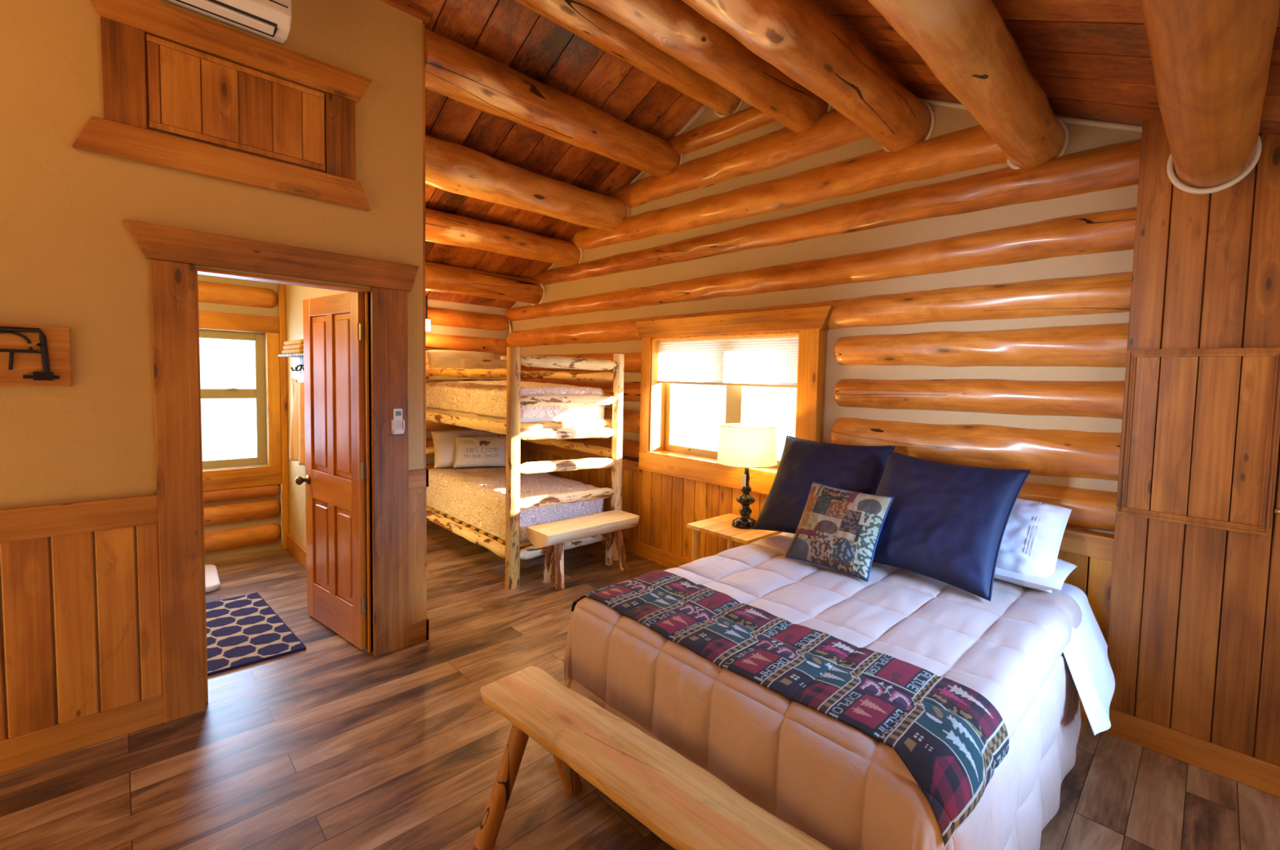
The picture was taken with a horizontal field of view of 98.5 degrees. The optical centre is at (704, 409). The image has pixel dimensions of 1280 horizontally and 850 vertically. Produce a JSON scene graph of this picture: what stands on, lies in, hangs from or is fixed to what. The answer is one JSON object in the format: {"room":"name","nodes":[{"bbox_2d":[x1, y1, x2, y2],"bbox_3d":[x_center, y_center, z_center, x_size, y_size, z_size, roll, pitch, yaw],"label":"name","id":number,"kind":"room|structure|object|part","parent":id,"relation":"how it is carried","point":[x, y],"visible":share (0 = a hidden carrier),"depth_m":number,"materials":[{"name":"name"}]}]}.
{"room":"hotel room","nodes":[
{"label":"hotel room","id":0,"kind":"room"},
{"bbox_2d":[0,0,423,737],"bbox_3d":[-3.781,-0.496,2.982,2.860,3.660,3.222,4,4,43],"label":"wall","id":1,"kind":"structure","parent":0,"point":[69,257],"depth_m":2.29,"materials":[{"name":"beige paint"}]},
{"bbox_2d":[0,323,71,386],"bbox_3d":[-2.715,-0.206,2.019,0.043,0.235,0.496,4,4,43],"label":"wall plaque","id":2,"kind":"object","parent":1,"relation":"attached to","point":[30,355],"visible":1,"depth_m":2.13,"materials":[{"name":"brown wood"}]},
{"bbox_2d":[0,487,426,740],"bbox_3d":[-2.797,0.896,2.117,0.115,0.830,3.231,4,4,43],"label":"wainscoting","id":3,"kind":"structure","parent":1,"relation":"attached to","point":[25,576],"depth_m":2.27,"materials":[{"name":"brown wood"}]},
{"bbox_2d":[0,617,428,773],"bbox_3d":[-2.803,1.346,2.139,0.127,0.128,3.242,4,4,43],"label":"baseboard","id":4,"kind":"structure","parent":1,"relation":"attached to","point":[16,752],"depth_m":2.28,"materials":[{"name":"brown wood"}]},
{"bbox_2d":[0,467,428,542],"bbox_3d":[-2.779,0.444,2.089,0.127,0.127,3.242,4,4,43],"label":"trim","id":5,"kind":"structure","parent":1,"relation":"attached to","point":[28,522],"depth_m":2.24,"materials":[{"name":"brown wood"}]},
{"bbox_2d":[72,0,372,210],"bbox_3d":[-2.139,-1.393,2.540,0.039,0.676,1.054,4,4,43],"label":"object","id":6,"kind":"object","parent":1,"relation":"attached to","point":[210,82],"visible":1,"depth_m":2.48,"materials":[{"name":"brown wood"}]},
{"bbox_3d":[-2.142,-1.395,2.547,0.026,0.381,0.628,4,4,43],"label":"hatch door","id":7,"kind":"part","parent":6,"relation":"part of","materials":[{"name":"brown wood"}]},
{"bbox_2d":[164,0,291,44],"bbox_3d":[-2.232,-1.874,2.276,0.208,0.298,0.805,4,4,43],"label":"air conditioner","id":8,"kind":"object","parent":1,"relation":"attached to","point":[271,20],"visible":1,"depth_m":2.44,"materials":[{"name":"white plastic"}]},
{"bbox_2d":[124,219,418,291],"bbox_3d":[-2.032,-0.731,2.712,0.041,0.145,1.150,4,4,43],"label":"trim","id":9,"kind":"structure","parent":1,"relation":"attached to","point":[155,242],"depth_m":2.61,"materials":[{"name":"brown wood"}]},
{"bbox_2d":[150,258,408,722],"bbox_3d":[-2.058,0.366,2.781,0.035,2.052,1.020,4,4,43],"label":"trim","id":10,"kind":"structure","parent":1,"relation":"attached to","point":[173,286],"depth_m":2.49,"materials":[{"name":"brown wood"}]},
{"bbox_2d":[391,408,404,435],"bbox_3d":[-1.721,0.067,3.073,0.026,0.149,0.061,4,4,43],"label":"remote control","id":11,"kind":"object","parent":1,"relation":"attached to","point":[397,424],"visible":1,"depth_m":3.06,"materials":[{"name":"white plastic"}]},
{"bbox_2d":[378,0,430,25],"bbox_3d":[-2.720,-2.198,1.959,0.170,0.078,3.252,4,4,43],"label":"trim","id":12,"kind":"structure","parent":1,"relation":"attached to","point":[408,6],"depth_m":3.03,"materials":[{"name":"brown wood"}]},
{"bbox_2d":[422,23,426,467],"bbox_3d":[-1.657,-0.923,3.202,0.096,2.530,0.016,4,4,43],"label":"trim","id":13,"kind":"structure","parent":1,"relation":"attached to","point":[424,24],"depth_m":3.17,"materials":[{"name":"brown wood"}]},
{"bbox_2d":[197,274,283,560],"bbox_3d":[-4.789,0.078,3.812,0.263,2.370,3.034,4,4,43],"label":"wall","id":14,"kind":"structure","parent":0,"point":[242,520],"depth_m":4.62,"materials":[{"name":"brown wood"}]},
{"bbox_2d":[199,329,266,468],"bbox_3d":[-4.141,-0.084,4.503,0.092,1.140,0.835,4,4,43],"label":"window","id":15,"kind":"structure","parent":14,"relation":"in","point":[258,393],"depth_m":4.73,"materials":[{"name":"beige wood"}]},
{"bbox_2d":[198,310,281,491],"bbox_3d":[-4.075,-0.065,4.432,0.047,1.459,1.022,4,4,43],"label":"trim","id":16,"kind":"structure","parent":14,"relation":"attached to","point":[255,476],"depth_m":4.59,"materials":[{"name":"brown wood"}]},
{"bbox_2d":[265,332,281,466],"bbox_3d":[-4.075,-0.065,4.433,0.045,1.455,1.022,4,4,43],"label":"trim","id":17,"kind":"structure","parent":14,"relation":"attached to","point":[273,360],"depth_m":4.76,"materials":[{"name":"brown wood"}]},
{"bbox_2d":[277,283,288,548],"bbox_3d":[-3.712,0.070,4.832,0.049,2.330,0.046,4,4,43],"label":"trim","id":18,"kind":"structure","parent":14,"relation":"attached to","point":[281,287],"depth_m":4.81,"materials":[{"name":"brown wood"}]},
{"bbox_2d":[284,284,350,548],"bbox_3d":[-2.784,0.120,4.009,2.530,2.370,0.012,4,4,43],"label":"wall","id":19,"kind":"structure","parent":0,"point":[295,295],"depth_m":4.61,"materials":[{"name":"yellow paint"}]},
{"bbox_2d":[277,352,303,373],"bbox_3d":[-2.886,-0.330,3.972,1.060,0.146,0.160,4,4,43],"label":"towel rack","id":20,"kind":"object","parent":19,"relation":"attached to","point":[300,356],"visible":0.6,"depth_m":4.20,"materials":[{"name":"silver metal"}]},
{"bbox_2d":[281,338,303,354],"bbox_3d":[-3.004,-0.464,4.077,0.590,0.100,0.140,4,4,43],"label":"folded towel","id":21,"kind":"object","parent":20,"relation":"on","point":[296,346],"visible":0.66,"depth_m":3.97,"materials":[{"name":"beige fabric"}]},
{"bbox_2d":[286,533,306,568],"bbox_3d":[-2.814,1.236,4.048,2.460,0.135,0.022,4,4,43],"label":"baseboard","id":22,"kind":"structure","parent":19,"relation":"attached to","point":[294,546],"depth_m":4.61,"materials":[{"name":"brown wood"}]},
{"bbox_2d":[288,378,305,466],"bbox_3d":[-3.122,0.088,4.239,0.724,0.650,0.105,4,4,43],"label":"hanging towel","id":23,"kind":"object","parent":19,"relation":"hanging from","point":[297,445],"visible":0.7,"depth_m":4.29,"materials":[{"name":"beige fabric"}]},
{"bbox_2d":[295,292,367,649],"bbox_3d":[-2.221,0.336,3.290,0.805,2.023,0.175,4,4,35],"label":"door","id":24,"kind":"structure","parent":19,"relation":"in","point":[335,479],"depth_m":3.24,"materials":[{"name":"brown wood"}]},
{"bbox_3d":[-2.534,0.443,3.451,0.062,0.062,0.070,4,4,35],"label":"knob","id":25,"kind":"part","parent":24,"relation":"part of","materials":[{"name":"brown metal"}]},
{"bbox_3d":[-2.355,-0.096,3.369,0.240,0.955,0.027,4,4,35],"label":"panel","id":26,"kind":"part","parent":24,"relation":"part of","materials":[{"name":"brown wood"}]},
{"bbox_3d":[-2.379,0.835,3.420,0.240,0.550,0.027,4,4,35],"label":"panel","id":27,"kind":"part","parent":24,"relation":"part of","materials":[{"name":"brown wood"}]},
{"bbox_3d":[-2.233,0.336,3.298,0.565,2.023,0.033,4,4,35],"label":"rail","id":28,"kind":"part","parent":24,"relation":"part of","materials":[{"name":"brown wood"}]},
{"bbox_3d":[-2.090,-0.079,3.181,0.240,0.955,0.027,4,4,35],"label":"panel","id":29,"kind":"part","parent":24,"relation":"part of","materials":[{"name":"brown wood"}]},
{"bbox_3d":[-2.114,0.852,3.233,0.240,0.550,0.027,4,4,35],"label":"panel","id":30,"kind":"part","parent":24,"relation":"part of","materials":[{"name":"brown wood"}]},
{"bbox_2d":[425,298,511,513],"bbox_3d":[-3.111,-0.009,5.894,0.232,2.402,2.310,4,4,43],"label":"wall","id":31,"kind":"structure","parent":0,"point":[460,326],"depth_m":6.14,"materials":[{"name":"brown wood"}]},
{"bbox_2d":[425,296,431,331],"bbox_3d":[-2.952,-1.013,5.748,0.130,0.370,0.100,4,4,43],"label":"wall sconce","id":32,"kind":"object","parent":31,"relation":"attached to","point":[428,322],"visible":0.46,"depth_m":5.75,"materials":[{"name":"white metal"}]},
{"bbox_3d":[-2.940,-0.887,5.741,0.090,0.120,0.100,4,4,43],"label":"lamp shade","id":33,"kind":"part","parent":32,"relation":"part of","materials":[{"name":"beige"}]},
{"bbox_2d":[0,515,1279,849],"bbox_3d":[-1.439,1.471,2.237,7.720,0.060,5.440,4,4,43],"label":"floor","id":34,"kind":"structure","parent":0,"point":[332,744],"depth_m":2.22,"materials":[{"name":"brown wood"}]},
{"bbox_2d":[204,564,220,592],"bbox_3d":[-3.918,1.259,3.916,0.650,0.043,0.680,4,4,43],"label":"toilet","id":35,"kind":"object","parent":34,"relation":"on","point":[211,577],"visible":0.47,"depth_m":4.03,"materials":[{"name":"white ceramic"}]},
{"bbox_2d":[205,592,306,675],"bbox_3d":[-2.949,1.335,3.255,1.160,0.016,0.733,4,4,43],"label":"bath rug","id":36,"kind":"object","parent":34,"relation":"on","point":[243,630],"visible":0.53,"depth_m":3.25,"materials":[{"name":"blue fabric"}]},
{"bbox_2d":[426,346,624,589],"bbox_3d":[-1.849,0.367,5.136,2.153,1.800,1.073,4,4,43],"label":"bunk bed","id":37,"kind":"object","parent":34,"relation":"on","point":[544,433],"visible":0.63,"depth_m":4.40,"materials":[{"name":"brown wood"}]},
{"bbox_3d":[-2.600,0.410,5.840,0.085,0.087,0.911,4,4,43],"label":"headboard rail","id":38,"kind":"part","parent":37,"relation":"part of","materials":[{"name":"brown wood"}]},
{"bbox_3d":[-2.197,1.034,4.820,1.992,0.101,0.098,4,4,43],"label":"rail","id":39,"kind":"part","parent":37,"relation":"part of","materials":[{"name":"brown wood"}]},
{"bbox_3d":[-2.172,0.094,4.767,1.991,0.094,0.092,4,4,43],"label":"rail","id":40,"kind":"part","parent":37,"relation":"part of","materials":[{"name":"brown wood"}]},
{"bbox_3d":[-2.162,-0.321,4.744,1.992,0.087,0.084,4,4,43],"label":"guard rail","id":41,"kind":"part","parent":37,"relation":"part of","materials":[{"name":"brown wood"}]},
{"bbox_2d":[426,496,528,542],"bbox_3d":[-1.859,0.853,5.162,1.880,0.242,0.856,4,4,43],"label":"bed rail","id":42,"kind":"object","parent":37,"relation":"on","point":[440,500],"visible":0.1,"depth_m":4.88,"materials":[{"name":"brown wood"}]},
{"bbox_2d":[426,466,604,541],"bbox_3d":[-1.850,0.773,5.151,1.908,0.358,0.912,4,4,43],"label":"mattress","id":43,"kind":"object","parent":42,"relation":"on","point":[476,495],"visible":0.65,"depth_m":4.72,"materials":[{"name":"beige fabric"}]},
{"bbox_2d":[431,429,497,467],"bbox_3d":[-2.470,0.391,5.699,0.660,0.359,0.276,-1,4,-35],"label":"bed pillow","id":44,"kind":"object","parent":43,"relation":"on","point":[444,441],"visible":0.44,"depth_m":5.54,"materials":[{"name":"beige fabric"}]},
{"bbox_2d":[453,435,506,467],"bbox_3d":[-2.260,0.423,5.561,0.523,0.298,0.234,0,3,-20],"label":"pillow","id":45,"kind":"object","parent":43,"relation":"on","point":[471,451],"visible":0.93,"depth_m":5.50,"materials":[{"name":"fabric"}]},
{"bbox_3d":[-2.267,0.298,6.189,0.101,1.800,0.100,4,4,43],"label":"post","id":46,"kind":"part","parent":37,"relation":"part of","materials":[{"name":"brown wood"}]},
{"bbox_3d":[-1.430,0.437,4.086,0.105,1.800,0.105,4,4,43],"label":"post","id":47,"kind":"part","parent":37,"relation":"part of","materials":[{"name":"brown wood"}]},
{"bbox_2d":[426,404,604,423],"bbox_3d":[-1.835,-0.070,5.111,1.880,0.242,0.856,4,4,43],"label":"mattress","id":48,"kind":"object","parent":37,"relation":"on","point":[469,415],"visible":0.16,"depth_m":4.59,"materials":[{"name":"white fabric"}]},
{"bbox_2d":[426,380,604,418],"bbox_3d":[-1.825,-0.135,5.101,1.900,0.277,0.899,4,4,43],"label":"mattress","id":49,"kind":"object","parent":37,"relation":"on","point":[489,397],"visible":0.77,"depth_m":4.59,"materials":[{"name":"beige fabric"}]},
{"bbox_2d":[426,349,494,381],"bbox_3d":[-2.468,-0.447,5.597,0.661,0.318,0.319,0,4,-32],"label":"bed pillow","id":50,"kind":"object","parent":49,"relation":"on","point":[437,358],"visible":0.46,"depth_m":5.48,"materials":[{"name":"beige fabric"}]},
{"bbox_2d":[459,358,506,381],"bbox_3d":[-2.195,-0.400,5.520,0.501,0.230,0.243,0,3,-23],"label":"printed pillow","id":51,"kind":"object","parent":49,"relation":"on","point":[466,363],"visible":0.44,"depth_m":5.47,"materials":[{"name":"fabric"}]},
{"bbox_3d":[-1.517,0.323,5.490,1.991,0.094,0.089,4,4,43],"label":"guard rail","id":52,"kind":"part","parent":37,"relation":"part of","materials":[{"name":"brown wood"}]},
{"bbox_3d":[-1.117,1.091,4.477,0.097,0.098,0.911,4,4,43],"label":"rail","id":53,"kind":"part","parent":37,"relation":"part of","materials":[{"name":"brown wood"}]},
{"bbox_3d":[-1.143,0.122,4.472,0.076,0.077,0.911,4,4,43],"label":"rail","id":54,"kind":"part","parent":37,"relation":"part of","materials":[{"name":"brown wood"}]},
{"bbox_3d":[-1.500,-0.343,5.453,1.992,0.086,0.084,4,4,43],"label":"guard rail","id":55,"kind":"part","parent":37,"relation":"part of","materials":[{"name":"brown wood"}]},
{"bbox_3d":[-1.510,0.072,5.476,1.991,0.092,0.093,4,4,43],"label":"rail","id":56,"kind":"part","parent":37,"relation":"part of","materials":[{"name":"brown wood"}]},
{"bbox_3d":[-0.768,0.415,4.794,0.101,1.800,0.100,4,4,43],"label":"post","id":57,"kind":"part","parent":37,"relation":"part of","materials":[{"name":"brown wood"}]},
{"bbox_2d":[525,509,639,589],"bbox_3d":[-0.955,1.111,4.360,0.329,0.462,0.860,4,4,43],"label":"bench","id":58,"kind":"object","parent":34,"relation":"on","point":[552,535],"visible":1,"depth_m":4.22,"materials":[{"name":"brown wood"}]},
{"bbox_3d":[-1.196,1.151,4.229,0.143,0.382,0.073,4,4,43],"label":"leg","id":59,"kind":"part","parent":58,"relation":"part of","materials":[{"name":"brown wood"}]},
{"bbox_3d":[-1.100,1.159,4.140,0.103,0.375,0.072,4,4,43],"label":"leg","id":60,"kind":"part","parent":58,"relation":"part of","materials":[{"name":"brown wood"}]},
{"bbox_3d":[-0.950,0.943,4.351,0.329,0.125,0.860,4,4,43],"label":"seat","id":61,"kind":"part","parent":58,"relation":"part of","materials":[{"name":"brown wood"}]},
{"bbox_3d":[-0.807,1.139,4.645,0.073,0.383,0.147,0,3,-20],"label":"leg","id":62,"kind":"part","parent":58,"relation":"part of","materials":[{"name":"brown wood"}]},
{"bbox_3d":[-0.705,1.146,4.564,0.137,0.382,0.072,0,3,-19],"label":"leg","id":63,"kind":"part","parent":58,"relation":"part of","materials":[{"name":"brown wood"}]},
{"bbox_2d":[474,665,831,849],"bbox_3d":[-0.015,1.308,1.484,2.000,0.447,0.421,4,4,39],"label":"bench","id":64,"kind":"object","parent":34,"relation":"on","point":[687,806],"visible":1,"depth_m":1.67,"materials":[{"name":"brown wood"}]},
{"bbox_3d":[-0.698,1.292,1.913,0.068,0.396,0.212,4,4,39],"label":"leg","id":65,"kind":"part","parent":64,"relation":"part of","materials":[{"name":"brown wood"}]},
{"bbox_3d":[-0.549,1.287,2.082,0.179,0.391,0.070,-2,4,-44],"label":"leg","id":66,"kind":"part","parent":64,"relation":"part of","materials":[{"name":"brown wood"}]},
{"bbox_2d":[686,513,782,561],"bbox_3d":[0.218,1.097,3.795,0.538,0.600,0.465,4,4,43],"label":"nightstand","id":67,"kind":"object","parent":34,"relation":"on","point":[721,526],"visible":0.27,"depth_m":3.72,"materials":[{"name":"brown wood"}]},
{"bbox_3d":[-0.067,1.103,3.805,0.056,0.573,0.056,4,4,43],"label":"leg","id":68,"kind":"part","parent":67,"relation":"part of","materials":[{"name":"brown wood"}]},
{"bbox_3d":[0.192,1.094,4.083,0.057,0.573,0.057,4,4,43],"label":"leg","id":69,"kind":"part","parent":67,"relation":"part of","materials":[{"name":"brown wood"}]},
{"bbox_2d":[716,422,777,528],"bbox_3d":[0.286,0.452,3.770,0.416,0.693,0.416,4,4,43],"label":"table lamp","id":70,"kind":"object","parent":67,"relation":"on","point":[746,446],"visible":0.99,"depth_m":3.61,"materials":[{"name":"beige fabric"}]},
{"bbox_3d":[0.292,0.236,3.758,0.410,0.255,0.410,4,4,43],"label":"lamp shade","id":71,"kind":"part","parent":70,"relation":"part of","materials":[{"name":"white fabric"}]},
{"bbox_3d":[0.623,1.153,2.477,1.479,0.657,1.828,4,4,43],"label":"bed","id":72,"kind":"object","parent":34,"relation":"on","visible":0},
{"bbox_2d":[564,532,1082,849],"bbox_3d":[0.509,1.112,2.349,1.697,0.652,1.684,4,4,43],"label":"comforter","id":73,"kind":"object","parent":72,"relation":"on","point":[844,788],"visible":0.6,"depth_m":1.85,"materials":[{"name":"beige fabric"}]},
{"bbox_2d":[571,569,1008,847],"bbox_3d":[0.132,0.872,1.950,1.630,0.160,0.474,4,4,43],"label":"throw blanket","id":74,"kind":"object","parent":73,"relation":"on","point":[952,740],"visible":0.99,"depth_m":1.66,"materials":[{"name":"multicoloured fabric"}]},
{"bbox_2d":[752,435,895,533],"bbox_3d":[0.687,0.461,3.217,0.702,0.539,0.409,4,4,37],"label":"square pillow","id":75,"kind":"object","parent":73,"relation":"on","point":[859,468],"visible":0.67,"depth_m":3.19,"materials":[{"name":"blue fabric"}]},
{"bbox_2d":[785,481,893,582],"bbox_3d":[0.658,0.582,2.713,0.452,0.372,0.277,4,4,40],"label":"cushion","id":76,"kind":"object","parent":73,"relation":"on","point":[838,529],"visible":1,"depth_m":2.64,"materials":[{"name":"fabric"}]},
{"bbox_2d":[872,450,1030,601],"bbox_3d":[1.105,0.513,2.662,0.421,0.526,0.708,-1,4,-43],"label":"square pillow","id":77,"kind":"object","parent":73,"relation":"on","point":[946,522],"visible":0.89,"depth_m":2.53,"materials":[{"name":"blue fabric"}]},
{"bbox_2d":[994,558,1077,590],"bbox_3d":[1.406,0.741,2.719,0.680,0.104,0.380,4,4,43],"label":"bed pillow","id":78,"kind":"object","parent":73,"relation":"on","point":[1063,569],"visible":0.12,"depth_m":2.46,"materials":[{"name":"white fabric"}]},
{"bbox_2d":[995,497,1071,592],"bbox_3d":[1.384,0.614,2.750,0.356,0.378,0.700,-2,4,-45],"label":"bed pillow","id":79,"kind":"object","parent":78,"relation":"on","point":[1030,544],"visible":0.41,"depth_m":2.53,"materials":[{"name":"white fabric"}]},
{"bbox_2d":[1058,582,1115,735],"bbox_3d":[1.103,1.008,2.812,1.641,0.400,0.630,4,4,43],"label":"sheet","id":80,"kind":"object","parent":72,"relation":"on","point":[1086,654],"visible":0.37,"depth_m":2.29,"materials":[{"name":"white fabric"}]},
{"bbox_2d":[410,0,1279,308],"bbox_3d":[-1.316,-1.587,2.114,7.720,1.935,5.566,4,4,43],"label":"ceiling","id":81,"kind":"structure","parent":0,"point":[1091,60],"depth_m":3.36,"materials":[{"name":"brown wood"}]},
{"bbox_2d":[425,261,545,305],"bbox_3d":[-2.553,-1.289,5.411,0.304,0.304,2.016,4,4,43],"label":"ceiling beam","id":82,"kind":"structure","parent":81,"relation":"attached to","point":[441,277],"depth_m":5.56,"materials":[{"name":"brown wood"}]},
{"bbox_2d":[425,208,582,266],"bbox_3d":[-2.017,-1.558,4.905,0.284,0.284,2.014,4,4,43],"label":"ceiling beam","id":83,"kind":"structure","parent":81,"relation":"attached to","point":[441,227],"depth_m":4.92,"materials":[{"name":"brown wood"}]},
{"bbox_2d":[425,134,630,231],"bbox_3d":[-1.488,-1.787,4.404,0.352,0.343,2.015,4,4,43],"label":"ceiling beam","id":84,"kind":"structure","parent":81,"relation":"attached to","point":[450,166],"depth_m":4.25,"materials":[{"name":"brown wood"}]},
{"bbox_2d":[425,26,683,177],"bbox_3d":[-0.978,-2.078,3.921,0.324,0.325,2.014,4,4,43],"label":"ceiling beam","id":85,"kind":"structure","parent":81,"relation":"attached to","point":[456,71],"depth_m":3.62,"materials":[{"name":"brown wood"}]},
{"bbox_2d":[515,0,743,117],"bbox_3d":[-1.590,-2.317,2.274,0.306,0.304,5.243,4,4,43],"label":"ceiling beam","id":86,"kind":"structure","parent":81,"relation":"attached to","point":[575,16],"depth_m":3.41,"materials":[{"name":"brown wood"}]},
{"bbox_2d":[578,0,831,132],"bbox_3d":[-1.076,-1.947,1.801,0.338,0.337,5.248,4,4,43],"label":"ceiling beam","id":87,"kind":"structure","parent":81,"relation":"attached to","point":[673,27],"depth_m":2.92,"materials":[{"name":"brown wood"}]},
{"bbox_2d":[681,0,935,151],"bbox_3d":[-0.577,-1.611,1.347,0.324,0.332,5.241,4,4,43],"label":"ceiling beam","id":88,"kind":"structure","parent":81,"relation":"attached to","point":[800,38],"depth_m":2.44,"materials":[{"name":"brown wood"}]},
{"bbox_2d":[867,0,1069,168],"bbox_3d":[-0.081,-1.289,0.900,0.284,0.284,5.233,4,4,43],"label":"ceiling beam","id":89,"kind":"structure","parent":81,"relation":"attached to","point":[968,46],"depth_m":1.98,"materials":[{"name":"brown wood"}]},
{"bbox_2d":[1139,0,1279,194],"bbox_3d":[0.369,-0.990,0.417,0.290,0.290,5.137,4,4,43],"label":"ceiling beam","id":90,"kind":"structure","parent":81,"relation":"attached to","point":[1211,59],"depth_m":1.53,"materials":[{"name":"brown wood"}]},
{"bbox_2d":[505,98,1279,765],"bbox_3d":[0.425,-0.593,4.104,7.670,3.950,0.335,4,4,43],"label":"wall","id":91,"kind":"structure","parent":0,"point":[980,316],"depth_m":2.89,"materials":[{"name":"brown wood"}]},
{"bbox_2d":[634,452,775,494],"bbox_3d":[0.086,0.499,4.294,1.860,0.148,0.110,4,4,43],"label":"trim","id":92,"kind":"structure","parent":91,"relation":"attached to","point":[762,483],"depth_m":4.32,"materials":[{"name":"brown wood"}]},
{"bbox_2d":[664,382,780,467],"bbox_3d":[0.209,-0.081,4.388,1.521,1.005,0.087,4,4,43],"label":"window","id":93,"kind":"structure","parent":91,"relation":"in","point":[735,402],"depth_m":4.59,"materials":[{"name":"beige wood"}]},
{"bbox_2d":[647,330,799,475],"bbox_3d":[0.152,-0.079,4.327,1.527,1.007,0.255,4,4,43],"label":"trim","id":94,"kind":"structure","parent":91,"relation":"attached to","point":[658,390],"depth_m":4.75,"materials":[{"name":"brown wood"}]},
{"bbox_2d":[657,334,799,387],"bbox_3d":[0.143,-0.377,4.293,1.475,0.368,0.037,4,4,43],"label":"window blind","id":95,"kind":"object","parent":91,"relation":"attached to","point":[770,361],"visible":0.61,"depth_m":4.22,"materials":[{"name":"white fabric"}]},
{"bbox_3d":[0.139,-0.203,4.303,1.475,0.019,0.037,4,4,43],"label":"rail","id":96,"kind":"part","parent":95,"relation":"part of","materials":[{"name":"white plastic"}]},
{"bbox_3d":[0.148,-0.550,4.283,1.475,0.021,0.037,4,4,43],"label":"head rail","id":97,"kind":"part","parent":95,"relation":"part of","materials":[{"name":"white plastic"}]},
{"bbox_2d":[639,328,826,453],"bbox_3d":[0.114,-0.073,4.260,1.787,1.020,0.095,4,4,43],"label":"trim","id":98,"kind":"structure","parent":91,"relation":"attached to","point":[812,343],"depth_m":3.67,"materials":[{"name":"brown wood"}]},
{"bbox_2d":[635,305,835,337],"bbox_3d":[0.127,-0.653,4.223,1.962,0.147,0.105,4,4,43],"label":"trim","id":99,"kind":"structure","parent":91,"relation":"attached to","point":[809,317],"depth_m":4.02,"materials":[{"name":"brown wood"}]},
{"bbox_2d":[520,448,1112,643],"bbox_3d":[-0.213,0.880,4.612,5.934,0.720,0.070,4,4,43],"label":"wainscoting","id":100,"kind":"structure","parent":91,"relation":"attached to","point":[664,504],"depth_m":4.56,"materials":[{"name":"brown wood"}]},
{"bbox_2d":[520,440,1114,560],"bbox_3d":[-0.202,0.509,4.573,5.940,0.157,0.095,4,4,43],"label":"trim","id":101,"kind":"structure","parent":91,"relation":"attached to","point":[1093,544],"depth_m":2.67,"materials":[{"name":"brown wood"}]},
{"bbox_2d":[598,536,1279,797],"bbox_3d":[0.308,1.321,4.102,7.420,0.125,0.123,4,4,43],"label":"baseboard","id":102,"kind":"structure","parent":91,"relation":"attached to","point":[1261,775],"depth_m":2.38,"materials":[{"name":"brown wood"}]},
{"bbox_2d":[1115,346,1279,536],"bbox_3d":[2.090,0.117,2.321,0.523,0.750,0.030,4,4,43],"label":"access panel","id":103,"kind":"object","parent":91,"relation":"attached to","point":[1258,428],"visible":1,"depth_m":2.31,"materials":[{"name":"brown wood"}]},
{"bbox_3d":[2.269,0.402,2.172,0.026,0.026,0.016,4,4,43],"label":"latch knob","id":104,"kind":"part","parent":103,"relation":"part of","materials":[{"name":"gold metal"}]}
]}

